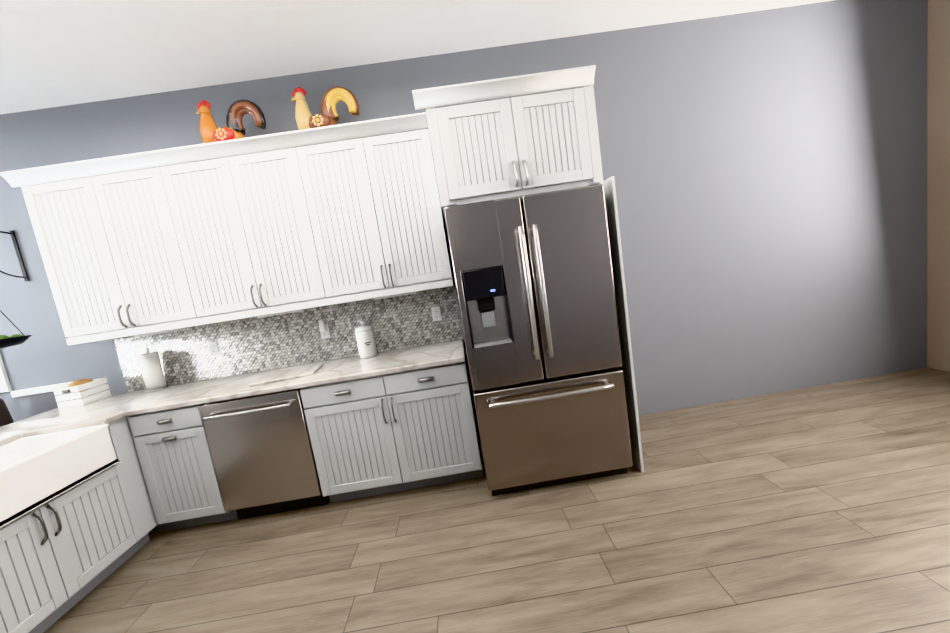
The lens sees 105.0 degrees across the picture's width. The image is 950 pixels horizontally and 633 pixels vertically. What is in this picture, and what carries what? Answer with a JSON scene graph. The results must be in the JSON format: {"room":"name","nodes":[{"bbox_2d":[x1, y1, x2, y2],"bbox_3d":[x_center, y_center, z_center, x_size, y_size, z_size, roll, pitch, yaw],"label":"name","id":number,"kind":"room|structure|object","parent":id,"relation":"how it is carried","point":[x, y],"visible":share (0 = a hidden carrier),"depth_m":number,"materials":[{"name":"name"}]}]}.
{"room":"kitchen","nodes":[
{"label":"kitchen","id":0,"kind":"room"},
{"bbox_2d":[0,0,833,114],"bbox_3d":[-1.131,-2.238,-0.008,9.920,1.460,5.705,-9,7,-2],"label":"ceiling","id":1,"kind":"structure","parent":0,"point":[55,53],"depth_m":2.49,"materials":[{"name":"white paint"}]},
{"bbox_2d":[0,0,927,441],"bbox_3d":[-0.926,-0.393,3.024,9.920,3.250,0.140,-9,7,-2],"label":"wall","id":2,"kind":"structure","parent":0,"point":[766,170],"depth_m":2.98,"materials":[{"name":"grey paint"}]},
{"bbox_2d":[0,355,11,392],"bbox_3d":[-4.537,0.011,2.872,1.405,1.415,0.120,-9,7,-2],"label":"window","id":3,"kind":"structure","parent":2,"relation":"in","point":[5,386],"depth_m":2.91,"materials":[{"name":"white"}]},
{"bbox_2d":[0,230,31,348],"bbox_3d":[-3.474,-0.203,2.625,0.217,0.875,0.451,-9,7,-2],"label":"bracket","id":4,"kind":"object","parent":2,"relation":"attached to","point":[12,340],"visible":1,"depth_m":2.71,"materials":[{"name":"black metal"}]},
{"bbox_2d":[12,152,183,339],"bbox_3d":[-2.502,-0.498,2.687,0.981,1.136,0.347,-9,7,-2],"label":"upper cabinet","id":5,"kind":"object","parent":2,"relation":"attached to","point":[156,241],"depth_m":2.52,"materials":[{"name":"white wood"}]},
{"bbox_2d":[144,133,315,323],"bbox_3d":[-1.622,-0.637,2.712,1.042,1.136,0.347,-9,7,-2],"label":"upper cabinet","id":6,"kind":"object","parent":2,"relation":"attached to","point":[226,209],"depth_m":2.54,"materials":[{"name":"white wood"}]},
{"bbox_2d":[196,99,265,142],"bbox_3d":[-1.749,-1.371,2.633,0.473,0.413,0.176,-9,7,-2],"label":"rooster figurine","id":7,"kind":"object","parent":6,"relation":"on","point":[211,131],"visible":0.79,"depth_m":2.59,"materials":[{"name":"orange ceramic"}]},
{"bbox_2d":[114,278,462,391],"bbox_3d":[-1.504,0.150,2.986,2.768,0.512,0.008,-9,7,-2],"label":"backsplash","id":8,"kind":"structure","parent":2,"relation":"attached to","point":[251,344],"depth_m":2.99,"materials":[{"name":"grey tile"}]},
{"bbox_2d":[208,341,219,355],"bbox_3d":[-2.127,0.264,2.962,0.072,0.116,0.006,-9,7,-2],"label":"electrical outlet","id":9,"kind":"object","parent":8,"relation":"attached to","point":[213,348],"visible":1,"depth_m":2.96,"materials":[{"name":"white plastic"}]},
{"bbox_2d":[319,320,329,338],"bbox_3d":[-1.236,0.104,2.968,0.072,0.158,0.040,-9,7,-2],"label":"electrical outlet","id":10,"kind":"object","parent":8,"relation":"attached to","point":[324,329],"visible":1,"depth_m":2.98,"materials":[{"name":"white plastic"}]},
{"bbox_2d":[431,306,441,320],"bbox_3d":[-0.320,-0.021,3.013,0.072,0.116,0.006,-9,7,-2],"label":"electrical outlet","id":11,"kind":"object","parent":8,"relation":"attached to","point":[436,313],"visible":1,"depth_m":3.01,"materials":[{"name":"white plastic"}]},
{"bbox_2d":[280,112,452,299],"bbox_3d":[-0.742,-0.776,2.737,0.981,1.136,0.347,-9,7,-2],"label":"upper cabinet","id":12,"kind":"object","parent":2,"relation":"attached to","point":[369,212],"depth_m":2.57,"materials":[{"name":"white wood"}]},
{"bbox_2d":[292,86,358,129],"bbox_3d":[-1.077,-1.476,2.652,0.473,0.413,0.176,-9,7,-2],"label":"rooster figurine","id":13,"kind":"object","parent":12,"relation":"on","point":[305,118],"visible":0.77,"depth_m":2.61,"materials":[{"name":"yellow ceramic"}]},
{"bbox_2d":[412,65,643,471],"bbox_3d":[0.356,-0.197,2.628,1.112,2.575,0.800,-9,7,-2],"label":"upper cabinet","id":14,"kind":"object","parent":2,"relation":"attached to","point":[520,146],"visible":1,"depth_m":2.28,"materials":[{"name":"white"}]},
{"bbox_2d":[43,367,949,632],"bbox_3d":[-0.547,1.603,0.242,9.950,0.100,6.250,-9,7,-2],"label":"floor","id":15,"kind":"structure","parent":0,"point":[825,508],"depth_m":1.92,"materials":[{"name":"wood"}]},
{"bbox_2d":[0,398,13,426],"bbox_3d":[-3.432,1.150,2.670,0.530,1.068,0.500,-9,7,1],"label":"counter chair","id":16,"kind":"object","parent":15,"relation":"on","point":[6,418],"visible":0.15,"depth_m":2.82,"materials":[{"name":"brown wood"}]},
{"bbox_2d":[0,417,156,632],"bbox_3d":[-2.579,1.211,1.871,0.911,0.885,1.123,-9,7,-2],"label":"base cabinet","id":17,"kind":"object","parent":15,"relation":"on","point":[61,555],"visible":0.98,"depth_m":1.97,"materials":[{"name":"grey wood"}]},
{"bbox_2d":[0,431,23,445],"bbox_3d":[-2.925,0.804,1.770,0.449,0.041,1.110,-9,7,-2],"label":"countertop","id":18,"kind":"structure","parent":17,"relation":"on","point":[6,437],"depth_m":2.18,"materials":[{"name":"white stone"}]},
{"bbox_2d":[0,424,118,527],"bbox_3d":[-2.445,0.864,1.813,0.516,0.255,0.843,-9,7,-2],"label":"farmhouse sink","id":19,"kind":"object","parent":18,"relation":"in","point":[36,471],"visible":0.98,"depth_m":1.96,"materials":[{"name":"white ceramic"}]},
{"bbox_2d":[127,404,237,532],"bbox_3d":[-1.982,1.010,2.743,0.455,0.884,0.636,-9,7,-2],"label":"base cabinet","id":20,"kind":"object","parent":15,"relation":"on","point":[172,446],"depth_m":2.43,"materials":[{"name":"grey wood"}]},
{"bbox_2d":[199,389,329,518],"bbox_3d":[-1.432,0.933,2.713,0.644,0.878,0.678,-9,7,-2],"label":"dishwasher","id":21,"kind":"object","parent":15,"relation":"on","point":[261,450],"visible":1,"depth_m":2.43,"materials":[{"name":"grey metal"}]},
{"bbox_2d":[300,346,483,502],"bbox_3d":[-0.561,0.786,2.783,1.116,0.884,0.636,-9,7,-2],"label":"base cabinet","id":22,"kind":"object","parent":15,"relation":"on","point":[390,433],"depth_m":2.47,"materials":[{"name":"grey wood"}]},
{"bbox_2d":[0,339,465,436],"bbox_3d":[-1.631,0.497,2.627,3.149,0.041,0.781,-9,7,-2],"label":"countertop","id":23,"kind":"structure","parent":22,"relation":"on","point":[115,407],"depth_m":2.48,"materials":[{"name":"white stone"}]},
{"bbox_2d":[53,377,111,409],"bbox_3d":[-2.985,0.569,2.773,0.180,0.189,0.220,-9,7,-2],"label":"crate","id":24,"kind":"object","parent":23,"relation":"on","point":[82,392],"visible":1,"depth_m":2.71,"materials":[{"name":"white wood"}]},
{"bbox_2d":[137,348,168,392],"bbox_3d":[-2.557,0.413,2.881,0.150,0.339,0.150,-9,7,-2],"label":"paper towel holder","id":25,"kind":"object","parent":23,"relation":"on","point":[152,371],"visible":1,"depth_m":2.84,"materials":[{"name":"white paper"}]},
{"bbox_2d":[249,363,322,386],"bbox_3d":[-1.365,0.421,2.660,0.420,0.018,0.300,-10,7,-10],"label":"marble board","id":26,"kind":"object","parent":23,"relation":"on","point":[271,377],"visible":1,"depth_m":2.60,"materials":[{"name":"white stone"}]},
{"bbox_2d":[355,321,377,358],"bbox_3d":[-0.873,0.176,2.899,0.140,0.292,0.145,-9,7,-2],"label":"jar","id":27,"kind":"object","parent":23,"relation":"on","point":[365,340],"visible":1,"depth_m":2.85,"materials":[{"name":"white ceramic"}]},
{"bbox_2d":[444,182,632,495],"bbox_3d":[0.408,0.155,2.596,0.950,1.875,0.900,-9,7,-2],"label":"fridge","id":28,"kind":"object","parent":15,"relation":"on","point":[534,279],"visible":1,"depth_m":2.22,"materials":[{"name":"grey metal"}]},
{"bbox_2d":[927,0,949,371],"bbox_3d":[3.880,-1.617,1.379,0.140,4.600,3.565,-9,7,-2],"label":"wall","id":29,"kind":"structure","parent":0,"point":[938,194],"depth_m":3.02,"materials":[{"name":"beige paint"}]},
{"bbox_3d":[-5.729,0.025,0.093,0.140,4.600,5.605,-9,7,-2],"label":"wall","id":30,"kind":"structure","parent":0,"visible":0},
{"bbox_2d":[10,381,73,397],"bbox_3d":[-3.480,0.590,2.938,0.495,0.055,0.022,-9,7,-2],"label":"trim","id":31,"kind":"structure","parent":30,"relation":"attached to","point":[32,391],"depth_m":2.92,"materials":[{"name":"white wood"}]}
]}

